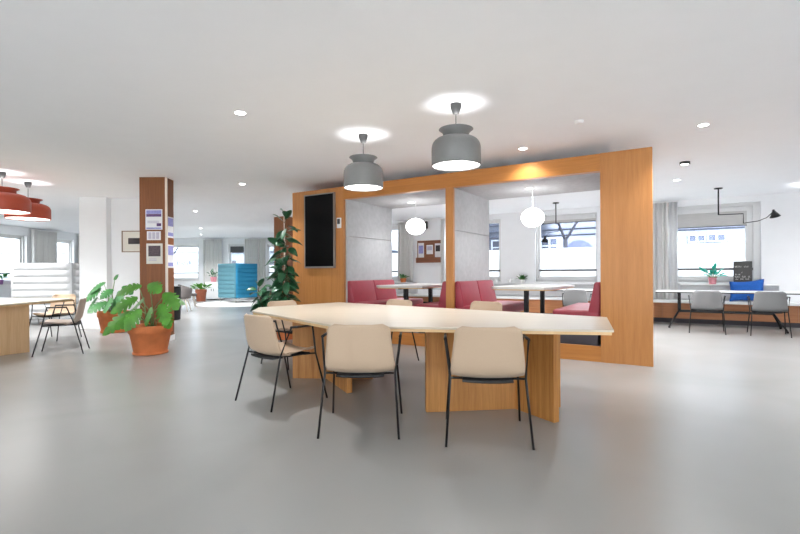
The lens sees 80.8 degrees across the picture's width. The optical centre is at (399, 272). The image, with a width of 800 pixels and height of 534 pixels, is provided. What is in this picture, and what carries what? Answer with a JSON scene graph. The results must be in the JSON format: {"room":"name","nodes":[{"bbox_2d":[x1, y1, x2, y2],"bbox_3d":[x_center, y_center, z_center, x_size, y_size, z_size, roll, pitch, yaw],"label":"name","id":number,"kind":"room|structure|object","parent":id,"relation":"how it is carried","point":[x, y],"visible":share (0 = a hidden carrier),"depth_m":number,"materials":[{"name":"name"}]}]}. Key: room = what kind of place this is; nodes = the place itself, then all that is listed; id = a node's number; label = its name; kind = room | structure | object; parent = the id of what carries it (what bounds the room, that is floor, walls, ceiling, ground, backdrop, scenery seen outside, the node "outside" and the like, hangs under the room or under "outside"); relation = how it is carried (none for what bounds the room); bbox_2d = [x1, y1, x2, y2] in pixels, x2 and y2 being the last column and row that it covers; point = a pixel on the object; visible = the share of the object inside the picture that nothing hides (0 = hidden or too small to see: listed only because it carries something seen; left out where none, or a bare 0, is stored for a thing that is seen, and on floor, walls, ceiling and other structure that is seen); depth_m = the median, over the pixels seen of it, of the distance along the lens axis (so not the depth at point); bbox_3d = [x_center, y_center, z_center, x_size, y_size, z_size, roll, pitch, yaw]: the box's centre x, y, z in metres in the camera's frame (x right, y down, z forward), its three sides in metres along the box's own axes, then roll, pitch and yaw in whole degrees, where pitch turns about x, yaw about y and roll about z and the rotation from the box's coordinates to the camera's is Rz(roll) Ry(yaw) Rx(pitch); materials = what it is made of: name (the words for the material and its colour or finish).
{"room":"common room","nodes":[
{"label":"common room","id":0,"kind":"room"},
{"bbox_2d":[0,224,78,297],"bbox_3d":[-13.061,-0.182,8.250,0.320,2.800,26.500,0,0,0],"label":"wall","id":1,"kind":"structure","parent":0,"point":[5,291],"depth_m":16.28,"materials":[{"name":"paint"}]},
{"bbox_2d":[0,234,23,285],"bbox_3d":[-13.042,-0.437,15.075,0.320,1.690,2.410,0,0,0],"label":"window","id":2,"kind":"structure","parent":1,"relation":"in","point":[20,239],"depth_m":16.13,"materials":[{"name":"paint"}]},
{"bbox_2d":[31,229,57,262],"bbox_3d":[-12.801,-0.188,16.950,0.143,2.690,1.240,0,0,0],"label":"curtain","id":3,"kind":"object","parent":1,"relation":"hanging from","point":[43,242],"visible":0.41,"depth_m":16.87,"materials":[{"name":"fabric"}]},
{"bbox_2d":[57,239,71,262],"bbox_3d":[-13.042,-0.437,18.150,0.320,1.690,0.960,0,0,0],"label":"window","id":4,"kind":"structure","parent":1,"relation":"in","point":[68,242],"depth_m":18.52,"materials":[{"name":"paint"}]},
{"bbox_2d":[79,197,139,324],"bbox_3d":[-6.011,-0.219,10.250,1.620,2.800,0.500,0,0,0],"label":"wall","id":5,"kind":"structure","parent":0,"point":[102,220],"depth_m":10.00,"materials":[{"name":"paint"}]},
{"bbox_2d":[79,325,99,328],"bbox_3d":[-6.009,1.146,10.072,1.630,0.070,0.175,0,0,0],"label":"baseboard","id":6,"kind":"structure","parent":5,"relation":"attached to","point":[80,326],"depth_m":9.98,"materials":[{"name":"white paint"}]},
{"bbox_2d":[122,231,139,251],"bbox_3d":[-5.744,-0.680,10.148,0.520,0.460,0.025,0,0,0],"label":"picture frame","id":7,"kind":"object","parent":5,"relation":"attached to","point":[130,240],"visible":0.66,"depth_m":10.15,"materials":[{"name":"brown wood"}]},
{"bbox_2d":[128,238,139,243],"bbox_3d":[-5.744,-0.690,10.147,0.250,0.130,0.002,0,0,0],"label":"print","id":8,"kind":"object","parent":7,"relation":"attached to","point":[130,240],"depth_m":10.15},
{"bbox_2d":[139,177,174,340],"bbox_3d":[-4.186,-0.228,8.128,0.470,2.800,0.304,0,0,0],"label":"pillar","id":9,"kind":"structure","parent":0,"point":[154,192],"depth_m":7.98,"materials":[{"name":"brown wood"}]},
{"bbox_2d":[145,209,161,229],"bbox_3d":[-4.177,-0.908,7.977,0.285,0.345,0.006,0,0,0],"label":"poster","id":10,"kind":"object","parent":9,"relation":"attached to","point":[153,217],"visible":1,"depth_m":7.98,"materials":[{"name":"white paper"}]},
{"bbox_2d":[147,231,160,239],"bbox_3d":[-4.178,-0.633,7.977,0.235,0.150,0.006,0,0,0],"label":"poster","id":11,"kind":"object","parent":9,"relation":"attached to","point":[151,235],"visible":1,"depth_m":7.97,"materials":[{"name":"white paper"}]},
{"bbox_2d":[146,243,162,263],"bbox_3d":[-4.167,-0.328,7.977,0.275,0.345,0.006,0,0,0],"label":"poster","id":12,"kind":"object","parent":9,"relation":"attached to","point":[154,251],"visible":1,"depth_m":7.98,"materials":[{"name":"paper"}]},
{"bbox_2d":[168,245,173,267],"bbox_3d":[-3.977,-0.289,8.150,0.006,0.400,0.210,0,0,0],"label":"poster","id":13,"kind":"object","parent":9,"relation":"attached to","point":[170,247],"visible":1,"depth_m":8.16,"materials":[{"name":"white paper"}]},
{"bbox_2d":[168,217,173,237],"bbox_3d":[-3.979,-0.789,8.150,0.006,0.360,0.210,0,0,0],"label":"poster","id":14,"kind":"object","parent":9,"relation":"attached to","point":[170,219],"visible":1,"depth_m":8.15,"materials":[{"name":"white paper"}]},
{"bbox_2d":[174,238,272,298],"bbox_3d":[-7.951,-0.209,21.660,9.900,2.800,0.320,0,0,0],"label":"wall","id":15,"kind":"structure","parent":0,"point":[177,241],"depth_m":21.50,"materials":[{"name":"paint"}]},
{"bbox_2d":[174,245,198,281],"bbox_3d":[-10.402,-0.451,21.640,2.460,1.690,0.320,0,0,0],"label":"window","id":16,"kind":"structure","parent":15,"relation":"in","point":[182,273],"depth_m":21.68,"materials":[{"name":"paint"}]},
{"bbox_2d":[203,239,221,287],"bbox_3d":[-8.526,-0.211,21.400,0.890,2.690,0.142,0,0,0],"label":"curtain","id":17,"kind":"object","parent":15,"relation":"hanging from","point":[212,248],"visible":0.62,"depth_m":21.39,"materials":[{"name":"fabric"}]},
{"bbox_2d":[229,244,244,262],"bbox_3d":[-7.478,-0.466,21.640,0.810,1.690,0.320,0,0,0],"label":"window","id":18,"kind":"structure","parent":15,"relation":"in","point":[230,254],"depth_m":21.59,"materials":[{"name":"glass"}]},
{"bbox_2d":[230,245,243,252],"bbox_3d":[-7.481,-1.106,21.570,0.630,0.330,0.040,0,0,0],"label":"roller blind","id":19,"kind":"object","parent":18,"relation":"attached to","point":[233,248],"visible":1,"depth_m":21.56,"materials":[{"name":"fabric"}]},
{"bbox_2d":[245,239,265,297],"bbox_3d":[-6.576,-0.221,21.400,0.990,2.690,0.146,0,0,0],"label":"curtain","id":20,"kind":"object","parent":15,"relation":"hanging from","point":[254,248],"visible":0.56,"depth_m":21.40,"materials":[{"name":"fabric"}]},
{"bbox_2d":[266,244,273,280],"bbox_3d":[-5.253,-0.478,21.640,1.760,1.690,0.320,0,0,0],"label":"window","id":21,"kind":"structure","parent":15,"relation":"in","point":[270,271],"depth_m":21.65,"materials":[{"name":"glass"}]},
{"bbox_2d":[274,216,292,299],"bbox_3d":[-3.385,-0.232,13.766,0.430,2.800,0.404,0,0,32],"label":"pillar","id":22,"kind":"structure","parent":0,"point":[279,225],"depth_m":13.65,"materials":[{"name":"brown wood"}]},
{"bbox_2d":[0,0,799,237],"bbox_3d":[-1.459,-1.742,8.250,22.900,0.200,26.500,0,0,0],"label":"ceiling","id":23,"kind":"structure","parent":0,"point":[97,97],"depth_m":4.29,"materials":[{"name":"paint"}]},
{"bbox_2d":[0,171,31,214],"bbox_3d":[-6.367,-1.297,7.520,0.740,0.640,0.740,0,0,0],"label":"pendant lamp","id":24,"kind":"object","parent":23,"relation":"hanging from","point":[11,203],"visible":1,"depth_m":7.44,"materials":[{"name":"metal"}]},
{"bbox_2d":[0,209,28,213],"bbox_3d":[-6.365,-0.989,7.520,0.714,0.001,0.714,0,0,0],"label":"diffuser","id":25,"kind":"object","parent":24,"relation":"attached to","point":[1,211],"depth_m":7.68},
{"bbox_2d":[4,181,50,220],"bbox_3d":[-6.607,-1.286,8.350,0.660,0.660,0.660,0,0,0],"label":"pendant lamp","id":26,"kind":"object","parent":23,"relation":"hanging from","point":[40,212],"visible":0.51,"depth_m":8.28,"materials":[{"name":"metal"}]},
{"bbox_2d":[5,217,48,220],"bbox_3d":[-6.605,-0.968,8.350,0.637,0.001,0.637,0,0,0],"label":"diffuser","id":27,"kind":"object","parent":26,"relation":"attached to","point":[19,218],"depth_m":8.35,"materials":[{"name":"plastic"}]},
{"bbox_2d":[344,133,382,191],"bbox_3d":[-0.437,-1.328,5.600,0.470,0.640,0.470,0,0,0],"label":"pendant lamp","id":28,"kind":"object","parent":23,"relation":"hanging from","point":[362,175],"visible":1,"depth_m":5.44,"materials":[{"name":"metal"}]},
{"bbox_2d":[345,185,381,190],"bbox_3d":[-0.435,-1.020,5.600,0.454,0.001,0.454,0,0,0],"label":"diffuser","id":29,"kind":"object","parent":28,"relation":"attached to","point":[353,187],"depth_m":5.61,"materials":[{"name":"plastic"}]},
{"bbox_2d":[396,221,412,281],"bbox_3d":[0.145,-0.676,14.694,0.570,1.890,0.145,0,0,32],"label":"curtain","id":30,"kind":"object","parent":23,"relation":"hanging from","point":[405,239],"visible":0.88,"depth_m":14.67,"materials":[{"name":"fabric"}]},
{"bbox_2d":[439,218,445,283],"bbox_3d":[1.274,-0.497,13.999,0.180,2.260,0.144,0,0,32],"label":"curtain","id":31,"kind":"object","parent":23,"relation":"hanging from","point":[441,219],"visible":0.79,"depth_m":13.97,"materials":[{"name":"fabric"}]},
{"bbox_2d":[432,102,480,171],"bbox_3d":[0.548,-1.348,4.600,0.480,0.610,0.480,0,0,0],"label":"pendant lamp","id":32,"kind":"object","parent":23,"relation":"hanging from","point":[457,150],"visible":1,"depth_m":4.45,"materials":[{"name":"metal"}]},
{"bbox_2d":[433,161,479,169],"bbox_3d":[0.549,-1.055,4.600,0.463,0.001,0.463,0,0,0],"label":"diffuser","id":33,"kind":"object","parent":32,"relation":"attached to","point":[449,165],"depth_m":4.61,"materials":[{"name":"plastic"}]},
{"bbox_2d":[541,202,558,242],"bbox_3d":[3.582,-1.199,11.223,0.428,0.940,0.181,0,0,32],"label":"lamp","id":34,"kind":"object","parent":23,"relation":"hanging from","point":[555,203],"visible":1,"depth_m":11.16,"materials":[{"name":"black metal"}]},
{"bbox_2d":[653,201,669,298],"bbox_3d":[6.035,-0.531,11.080,0.570,2.280,0.146,0,0,32],"label":"curtain","id":35,"kind":"object","parent":23,"relation":"hanging from","point":[661,277],"visible":0.63,"depth_m":11.02,"materials":[{"name":"fabric"}]},
{"bbox_2d":[670,200,678,298],"bbox_3d":[6.359,-0.533,10.881,0.170,2.280,0.080,0,0,32],"label":"curtain","id":36,"kind":"object","parent":23,"relation":"hanging from","point":[674,204],"visible":0.99,"depth_m":10.88,"materials":[{"name":"fabric"}]},
{"bbox_2d":[714,187,780,223],"bbox_3d":[6.643,-1.321,9.019,1.042,0.727,0.164,0,0,43],"label":"lamp","id":37,"kind":"object","parent":23,"relation":"hanging from","point":[774,214],"visible":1,"depth_m":9.02,"materials":[{"name":"black metal"}]},
{"bbox_2d":[0,299,799,533],"bbox_3d":[-1.444,1.218,8.250,22.900,0.120,26.500,0,0,0],"label":"floor","id":38,"kind":"structure","parent":0,"point":[104,439],"depth_m":3.13,"materials":[{"name":"concrete"}]},
{"bbox_2d":[0,298,72,355],"bbox_3d":[-6.936,0.815,7.075,2.920,0.742,2.749,0,0,0],"label":"conference table","id":39,"kind":"object","parent":38,"relation":"on","point":[14,312],"visible":1,"depth_m":6.88,"materials":[{"name":"brown wood"}]},
{"bbox_2d":[10,263,79,321],"bbox_3d":[-8.171,0.482,11.091,1.434,1.420,0.917,0,0,-3],"label":"lounge chair","id":40,"kind":"object","parent":38,"relation":"on","point":[28,280],"visible":0.59,"depth_m":10.65,"materials":[{"name":"grey fabric"}]},
{"bbox_2d":[29,294,81,340],"bbox_3d":[-6.196,0.786,8.420,0.595,0.797,0.616,0,0,2],"label":"armchair","id":41,"kind":"object","parent":38,"relation":"on","point":[58,312],"visible":0.81,"depth_m":8.62,"materials":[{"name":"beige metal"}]},
{"bbox_2d":[31,298,89,356],"bbox_3d":[-4.996,0.780,6.950,0.616,0.797,0.595,0,0,-26],"label":"armchair","id":42,"kind":"object","parent":38,"relation":"on","point":[81,304],"visible":1,"depth_m":6.89,"materials":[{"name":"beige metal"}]},
{"bbox_2d":[86,275,133,332],"bbox_3d":[-5.753,0.602,9.301,0.912,1.156,0.728,0,0,0],"label":"monstera","id":43,"kind":"object","parent":38,"relation":"on","point":[104,316],"visible":0.77,"depth_m":9.18,"materials":[{"name":"plant"}]},
{"bbox_2d":[97,310,129,331],"bbox_3d":[-5.715,0.970,9.380,0.570,0.420,0.570,0,0,0],"label":"pot","id":44,"kind":"object","parent":43,"relation":"on","point":[103,318],"depth_m":9.14,"materials":[{"name":"ceramic"}]},
{"bbox_2d":[102,281,185,355],"bbox_3d":[-3.642,0.643,6.767,0.983,1.052,0.786,0,0,0],"label":"monstera","id":45,"kind":"object","parent":38,"relation":"on","point":[146,338],"visible":1,"depth_m":6.65,"materials":[{"name":"plant"}]},
{"bbox_2d":[127,323,172,355],"bbox_3d":[-3.635,0.961,6.850,0.590,0.415,0.590,0,0,0],"label":"pot","id":46,"kind":"object","parent":45,"relation":"on","point":[153,338],"depth_m":6.64,"materials":[{"name":"ceramic"}]},
{"bbox_2d":[174,286,180,319],"bbox_3d":[-5.716,0.755,11.900,0.310,0.850,0.310,0,0,0],"label":"waste bin","id":47,"kind":"object","parent":38,"relation":"on","point":[177,289],"visible":0.45,"depth_m":11.82,"materials":[{"name":"black plastic"}]},
{"bbox_2d":[181,286,192,311],"bbox_3d":[-6.710,0.785,14.375,0.684,0.806,0.602,0,0,-12],"label":"tub chair","id":48,"kind":"object","parent":38,"relation":"on","point":[186,292],"visible":0.48,"depth_m":14.23,"materials":[{"name":"grey fabric"}]},
{"bbox_2d":[190,283,211,300],"bbox_3d":[-8.393,0.802,19.909,0.932,0.782,0.820,0,0,-16],"label":"potted plant","id":49,"kind":"object","parent":38,"relation":"on","point":[201,293],"visible":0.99,"depth_m":19.74,"materials":[{"name":"green plant"}]},
{"bbox_2d":[205,282,224,299],"bbox_3d":[-8.196,0.793,20.904,0.640,0.800,0.752,0,0,0],"label":"storage cabinet","id":50,"kind":"object","parent":38,"relation":"on","point":[212,293],"visible":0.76,"depth_m":20.54,"materials":[{"name":"white paint"}]},
{"bbox_2d":[196,300,256,306],"bbox_3d":[-5.844,1.174,18.350,3.940,0.012,3.940,0,0,0],"label":"round rug","id":51,"kind":"object","parent":38,"relation":"on","point":[243,303],"visible":0.64,"depth_m":17.57,"materials":[{"name":"carpet"}]},
{"bbox_2d":[218,263,256,300],"bbox_3d":[-6.638,0.397,19.167,1.184,1.550,1.117,0,0,32],"label":"lounge chair","id":52,"kind":"object","parent":51,"relation":"on","point":[234,279],"visible":0.99,"depth_m":18.73,"materials":[{"name":"blue fabric"}]},
{"bbox_2d":[246,278,274,311],"bbox_3d":[-2.542,0.631,9.057,0.724,1.065,0.721,0,0,0],"label":"rubber plant","id":53,"kind":"object","parent":38,"relation":"on","point":[266,295],"visible":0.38,"depth_m":8.91,"materials":[{"name":"green plant"}]},
{"bbox_2d":[261,300,296,369],"bbox_3d":[-1.366,0.761,6.020,0.616,0.797,0.595,0,0,42],"label":"armchair","id":54,"kind":"object","parent":38,"relation":"on","point":[283,326],"visible":0.31,"depth_m":6.12,"materials":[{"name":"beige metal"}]},
{"bbox_2d":[235,313,327,411],"bbox_3d":[-1.086,0.759,4.310,0.595,0.797,0.616,0,0,41],"label":"armchair","id":55,"kind":"object","parent":38,"relation":"on","point":[261,336],"visible":1,"depth_m":4.11,"materials":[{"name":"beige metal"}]},
{"bbox_2d":[266,209,302,339],"bbox_3d":[-2.044,0.013,8.273,0.689,2.294,0.647,0,0,-17],"label":"rubber plant","id":56,"kind":"object","parent":38,"relation":"on","point":[279,275],"visible":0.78,"depth_m":8.19,"materials":[{"name":"green plant"}]},
{"bbox_2d":[317,324,402,438],"bbox_3d":[-0.281,0.755,3.560,0.595,0.797,0.616,0,0,2],"label":"armchair","id":57,"kind":"object","parent":38,"relation":"on","point":[352,351],"visible":1,"depth_m":3.31,"materials":[{"name":"beige fabric"}]},
{"bbox_2d":[386,299,418,360],"bbox_3d":[-0.166,0.754,6.120,0.595,0.797,0.616,0,0,40],"label":"armchair","id":58,"kind":"object","parent":38,"relation":"on","point":[390,301],"visible":0.1,"depth_m":6.30,"materials":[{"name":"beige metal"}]},
{"bbox_2d":[252,302,613,422],"bbox_3d":[-0.034,0.779,4.588,4.009,0.742,2.005,0,0,41],"label":"conference table","id":59,"kind":"object","parent":38,"relation":"on","point":[544,331],"visible":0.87,"depth_m":3.91,"materials":[{"name":"brown wood"}]},
{"bbox_2d":[292,147,653,366],"bbox_3d":[0.916,-0.185,7.883,5.955,2.660,1.522,0,0,32],"label":"booth","id":60,"kind":"object","parent":38,"relation":"on","point":[624,178],"visible":0.63,"depth_m":7.01,"materials":[{"name":"brown wood"}]},
{"bbox_2d":[304,192,335,267],"bbox_3d":[-1.438,-0.752,8.421,0.704,1.330,0.053,0,0,32],"label":"television","id":61,"kind":"object","parent":60,"relation":"attached to","point":[319,209],"visible":1,"depth_m":8.38,"materials":[{"name":"black metal"}]},
{"bbox_2d":[348,280,422,305],"bbox_3d":[-0.226,0.546,8.727,0.610,0.830,1.660,0,0,32],"label":"bench","id":62,"kind":"object","parent":60,"relation":"on","point":[359,291],"visible":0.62,"depth_m":8.56,"materials":[{"name":"fabric"}]},
{"bbox_2d":[348,280,376,302],"bbox_3d":[-0.671,0.339,8.441,0.155,0.410,0.706,0,0,32],"label":"cushion","id":63,"kind":"object","parent":62,"relation":"on","point":[359,290],"depth_m":8.37,"materials":[{"name":"fabric"}]},
{"bbox_2d":[373,280,396,299],"bbox_3d":[-0.296,0.337,9.048,0.155,0.410,0.706,0,0,32],"label":"cushion","id":64,"kind":"object","parent":62,"relation":"on","point":[380,293],"depth_m":8.96,"materials":[{"name":"fabric"}]},
{"bbox_2d":[355,298,422,305],"bbox_3d":[-0.221,0.581,8.724,0.600,0.160,1.660,0,0,32],"label":"seat cushion","id":65,"kind":"object","parent":62,"relation":"on","point":[382,301],"depth_m":8.58,"materials":[{"name":"fabric"}]},
{"bbox_2d":[376,283,441,302],"bbox_3d":[0.357,0.583,8.508,0.900,0.750,1.650,0,0,32],"label":"table","id":66,"kind":"object","parent":60,"relation":"on","point":[430,286],"visible":0.65,"depth_m":8.07,"materials":[{"name":"grey laminate"}]},
{"bbox_2d":[406,218,425,234],"bbox_3d":[0.284,-0.992,8.460,0.350,0.600,0.350,0,0,32],"label":"globe lamp","id":67,"kind":"object","parent":60,"relation":"hanging from","point":[415,226],"visible":1,"depth_m":8.34,"materials":[{"name":"glass"}]},
{"bbox_2d":[413,281,445,332],"bbox_3d":[0.889,0.540,8.039,0.610,0.830,1.660,0,0,32],"label":"bench","id":68,"kind":"object","parent":60,"relation":"on","point":[441,303],"visible":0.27,"depth_m":7.23,"materials":[{"name":"fabric"}]},
{"bbox_2d":[413,301,444,307],"bbox_3d":[0.885,0.575,8.041,0.600,0.160,1.660,0,0,32],"label":"seat cushion","id":69,"kind":"object","parent":68,"relation":"on","point":[432,304],"depth_m":7.39,"materials":[{"name":"fabric"}]},
{"bbox_2d":[438,281,445,307],"bbox_3d":[0.831,0.331,7.513,0.155,0.410,0.706,0,0,32],"label":"cushion","id":70,"kind":"object","parent":68,"relation":"on","point":[442,301],"depth_m":7.20,"materials":[{"name":"red leather"}]},
{"bbox_2d":[455,280,523,311],"bbox_3d":[1.523,0.537,7.647,0.610,0.830,1.660,0,0,32],"label":"bench","id":71,"kind":"object","parent":60,"relation":"on","point":[466,292],"visible":0.46,"depth_m":7.48,"materials":[{"name":"red leather"}]},
{"bbox_2d":[455,281,480,307],"bbox_3d":[1.078,0.329,7.361,0.155,0.410,0.706,0,0,32],"label":"cushion","id":72,"kind":"object","parent":71,"relation":"on","point":[466,292],"depth_m":7.19,"materials":[{"name":"fabric"}]},
{"bbox_2d":[476,280,496,301],"bbox_3d":[1.453,0.327,7.968,0.155,0.410,0.706,0,0,32],"label":"cushion","id":73,"kind":"object","parent":71,"relation":"on","point":[486,293],"depth_m":7.91,"materials":[{"name":"fabric"}]},
{"bbox_2d":[456,300,523,311],"bbox_3d":[1.527,0.572,7.644,0.600,0.160,1.660,0,0,32],"label":"seat cushion","id":74,"kind":"object","parent":71,"relation":"on","point":[509,306],"depth_m":7.56,"materials":[{"name":"fabric"}]},
{"bbox_2d":[521,189,543,226],"bbox_3d":[2.061,-1.008,7.304,0.350,0.585,0.350,0,0,32],"label":"globe lamp","id":75,"kind":"object","parent":60,"relation":"hanging from","point":[532,217],"visible":1,"depth_m":7.19,"materials":[{"name":"glass"}]},
{"bbox_2d":[492,284,574,313],"bbox_3d":[2.135,0.574,7.410,0.900,0.750,1.650,0,0,32],"label":"table","id":76,"kind":"object","parent":60,"relation":"on","point":[526,288],"visible":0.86,"depth_m":6.98,"materials":[{"name":"grey laminate"}]},
{"bbox_2d":[553,282,600,345],"bbox_3d":[2.748,0.531,6.890,0.610,0.830,1.660,0,0,32],"label":"bench","id":77,"kind":"object","parent":60,"relation":"on","point":[593,308],"visible":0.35,"depth_m":6.15,"materials":[{"name":"fabric"}]},
{"bbox_2d":[553,303,600,316],"bbox_3d":[2.744,0.566,6.893,0.600,0.160,1.660,0,0,32],"label":"seat cushion","id":78,"kind":"object","parent":77,"relation":"on","point":[581,309],"depth_m":6.25,"materials":[{"name":"fabric"}]},
{"bbox_2d":[588,282,600,313],"bbox_3d":[2.690,0.321,6.365,0.155,0.410,0.706,0,0,32],"label":"cushion","id":79,"kind":"object","parent":77,"relation":"on","point":[595,303],"depth_m":6.06,"materials":[{"name":"red leather"}]},
{"bbox_2d":[470,301,501,310],"bbox_3d":[0.904,0.749,5.620,0.595,0.797,0.616,0,0,41],"label":"armchair","id":80,"kind":"object","parent":38,"relation":"on","point":[475,305],"visible":0.11,"depth_m":5.84,"materials":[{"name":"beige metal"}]},
{"bbox_2d":[444,326,534,449],"bbox_3d":[0.614,0.750,3.370,0.595,0.797,0.616,0,0,6],"label":"armchair","id":81,"kind":"object","parent":38,"relation":"on","point":[482,355],"visible":1,"depth_m":3.13,"materials":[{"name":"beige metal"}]},
{"bbox_2d":[562,289,591,305],"bbox_3d":[3.777,0.734,10.011,0.595,0.797,0.616,0,0,32],"label":"armchair","id":82,"kind":"object","parent":38,"relation":"on","point":[571,296],"visible":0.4,"depth_m":9.79,"materials":[{"name":"fabric"}]},
{"bbox_2d":[396,293,799,327],"bbox_3d":[3.781,0.880,12.300,13.300,0.500,0.499,0,0,32],"label":"window bench","id":83,"kind":"object","parent":38,"relation":"on","point":[664,310],"visible":0.36,"depth_m":10.43,"materials":[{"name":"brown wood"}]},
{"bbox_2d":[729,279,763,300],"bbox_3d":[7.380,0.367,10.007,0.608,0.490,0.183,0,0,32],"label":"throw cushion","id":84,"kind":"object","parent":83,"relation":"on","point":[757,285],"visible":0.76,"depth_m":9.97,"materials":[{"name":"blue fabric"}]},
{"bbox_2d":[688,291,725,334],"bbox_3d":[5.795,0.724,8.882,0.595,0.797,0.616,0,0,32],"label":"armchair","id":85,"kind":"object","parent":38,"relation":"on","point":[703,301],"visible":1,"depth_m":8.67,"materials":[{"name":"fabric"}]},
{"bbox_2d":[655,290,799,333],"bbox_3d":[6.655,0.739,9.409,2.670,0.752,0.843,0,0,32],"label":"table","id":86,"kind":"object","parent":38,"relation":"on","point":[678,292],"visible":0.8,"depth_m":9.39,"materials":[{"name":"white paint"}]},
{"bbox_2d":[747,291,791,337],"bbox_3d":[6.618,0.719,8.444,0.595,0.797,0.616,0,0,32],"label":"armchair","id":87,"kind":"object","parent":38,"relation":"on","point":[763,302],"visible":1,"depth_m":8.24,"materials":[{"name":"fabric"}]},
{"bbox_2d":[392,192,799,301],"bbox_3d":[4.038,-0.271,12.620,14.410,2.800,0.322,0,0,32],"label":"wall","id":88,"kind":"structure","parent":0,"point":[780,236],"depth_m":10.84,"materials":[{"name":"paint"}]},
{"bbox_2d":[392,226,397,281],"bbox_3d":[-0.509,-0.607,15.404,1.610,1.800,0.320,0,0,32],"label":"window","id":89,"kind":"structure","parent":88,"relation":"in","point":[394,255],"depth_m":15.23,"materials":[{"name":"paint"}]},
{"bbox_2d":[394,282,417,292],"bbox_3d":[-0.491,0.460,14.996,2.200,0.345,0.400,0,0,32],"label":"radiator panel","id":90,"kind":"object","parent":88,"relation":"attached to","point":[397,290],"visible":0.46,"depth_m":14.64,"materials":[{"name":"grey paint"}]},
{"bbox_2d":[416,240,440,262],"bbox_3d":[0.872,-0.654,14.320,0.840,0.680,0.110,0,0,32],"label":"bulletin board","id":91,"kind":"object","parent":88,"relation":"attached to","point":[428,258],"visible":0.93,"depth_m":14.31,"materials":[{"name":"brown wood"}]},
{"bbox_2d":[418,243,423,257],"bbox_3d":[0.650,-0.643,14.493,0.200,0.560,0.008,0,0,32],"label":"leaflet","id":92,"kind":"object","parent":91,"relation":"on","point":[420,245],"visible":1,"depth_m":14.50,"materials":[{"name":"white paper"}]},
{"bbox_2d":[435,243,440,256],"bbox_3d":[1.143,-0.686,14.188,0.200,0.420,0.008,0,0,32],"label":"leaflet","id":93,"kind":"object","parent":91,"relation":"attached to","point":[437,245],"visible":1,"depth_m":14.18,"materials":[{"name":"white paper"}]},
{"bbox_2d":[489,219,501,282],"bbox_3d":[2.162,-0.621,13.754,1.790,1.800,0.320,0,0,32],"label":"window","id":94,"kind":"structure","parent":88,"relation":"in","point":[494,255],"depth_m":13.42,"materials":[{"name":"paint"}]},
{"bbox_2d":[494,283,593,296],"bbox_3d":[3.772,0.438,12.480,2.700,0.345,0.200,0,0,32],"label":"radiator panel","id":95,"kind":"object","parent":88,"relation":"attached to","point":[497,292],"visible":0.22,"depth_m":12.49,"materials":[{"name":"grey paint"}]},
{"bbox_2d":[498,283,593,283],"bbox_3d":[3.772,0.275,12.480,2.700,0.020,0.200,0,0,32],"label":"shelf","id":96,"kind":"object","parent":95,"relation":"attached to","point":[498,283],"depth_m":12.33,"materials":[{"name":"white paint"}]},
{"bbox_2d":[534,213,596,282],"bbox_3d":[4.379,-0.633,12.385,1.620,1.800,0.320,0,0,32],"label":"window","id":97,"kind":"structure","parent":88,"relation":"in","point":[553,265],"depth_m":12.41,"materials":[{"name":"paint"}]},
{"bbox_2d":[542,215,595,223],"bbox_3d":[4.352,-1.393,12.329,1.460,0.160,0.080,0,0,32],"label":"roller blind","id":98,"kind":"object","parent":97,"relation":"attached to","point":[586,218],"visible":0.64,"depth_m":12.24,"materials":[{"name":"fabric"}]},
{"bbox_2d":[671,202,760,283],"bbox_3d":[7.144,-0.647,10.677,1.720,1.800,0.320,0,0,32],"label":"window","id":99,"kind":"structure","parent":88,"relation":"in","point":[691,257],"depth_m":10.62,"materials":[{"name":"glass"}]},
{"bbox_2d":[678,207,746,228],"bbox_3d":[7.050,-1.242,10.663,1.320,0.410,0.080,0,0,32],"label":"roller blind","id":100,"kind":"object","parent":99,"relation":"attached to","point":[704,218],"visible":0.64,"depth_m":10.64,"materials":[{"name":"fabric"}]},
{"bbox_2d":[680,284,780,299],"bbox_3d":[7.218,0.420,10.351,1.800,0.345,0.200,0,0,32],"label":"radiator panel","id":101,"kind":"object","parent":88,"relation":"attached to","point":[767,287],"visible":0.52,"depth_m":10.52,"materials":[{"name":"grey paint"}]},
{"bbox_2d":[698,263,726,283],"bbox_3d":[6.931,0.014,10.453,0.564,0.470,0.671,0,0,0],"label":"potted plant","id":102,"kind":"object","parent":101,"relation":"on","point":[712,280],"visible":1,"depth_m":10.39,"materials":[{"name":"teal plant"}]},
{"bbox_2d":[680,284,780,285],"bbox_3d":[7.217,0.258,10.351,1.800,0.020,0.200,0,0,32],"label":"shelf","id":103,"kind":"object","parent":101,"relation":"attached to","point":[680,284],"depth_m":10.44,"materials":[{"name":"white paint"}]},
{"bbox_2d":[733,261,751,281],"bbox_3d":[7.450,-0.005,10.217,0.330,0.500,0.028,0,0,32],"label":"letter board","id":104,"kind":"object","parent":101,"relation":"on","point":[742,270],"visible":0.99,"depth_m":10.21,"materials":[{"name":"grey fabric"}]},
{"label":"outside","id":105,"kind":"structure","parent":0,"visible":0},
{"bbox_3d":[2.508,1.587,10.000,95.000,0.100,100.000,0,0,0],"label":"ground","id":106,"kind":"structure","parent":105,"visible":0},
{"bbox_2d":[0,230,397,279],"bbox_3d":[-15.015,-2.872,39.950,38.000,9.000,6.100,0,0,0],"label":"building","id":107,"kind":"structure","parent":106,"relation":"on","point":[8,247],"depth_m":37.00,"materials":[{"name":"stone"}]},
{"bbox_2d":[557,222,577,247],"bbox_3d":[7.265,-1.798,20.065,3.930,6.625,4.097,0,0,0],"label":"bare tree","id":108,"kind":"object","parent":106,"relation":"on","point":[565,239],"visible":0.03,"depth_m":19.46,"materials":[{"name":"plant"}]},
{"bbox_2d":[489,221,744,249],"bbox_3d":[12.734,-4.011,27.312,25.000,11.010,6.120,0,0,32],"label":"stone building","id":109,"kind":"structure","parent":106,"relation":"on","point":[583,234],"depth_m":25.40,"materials":[{"name":"stone"}]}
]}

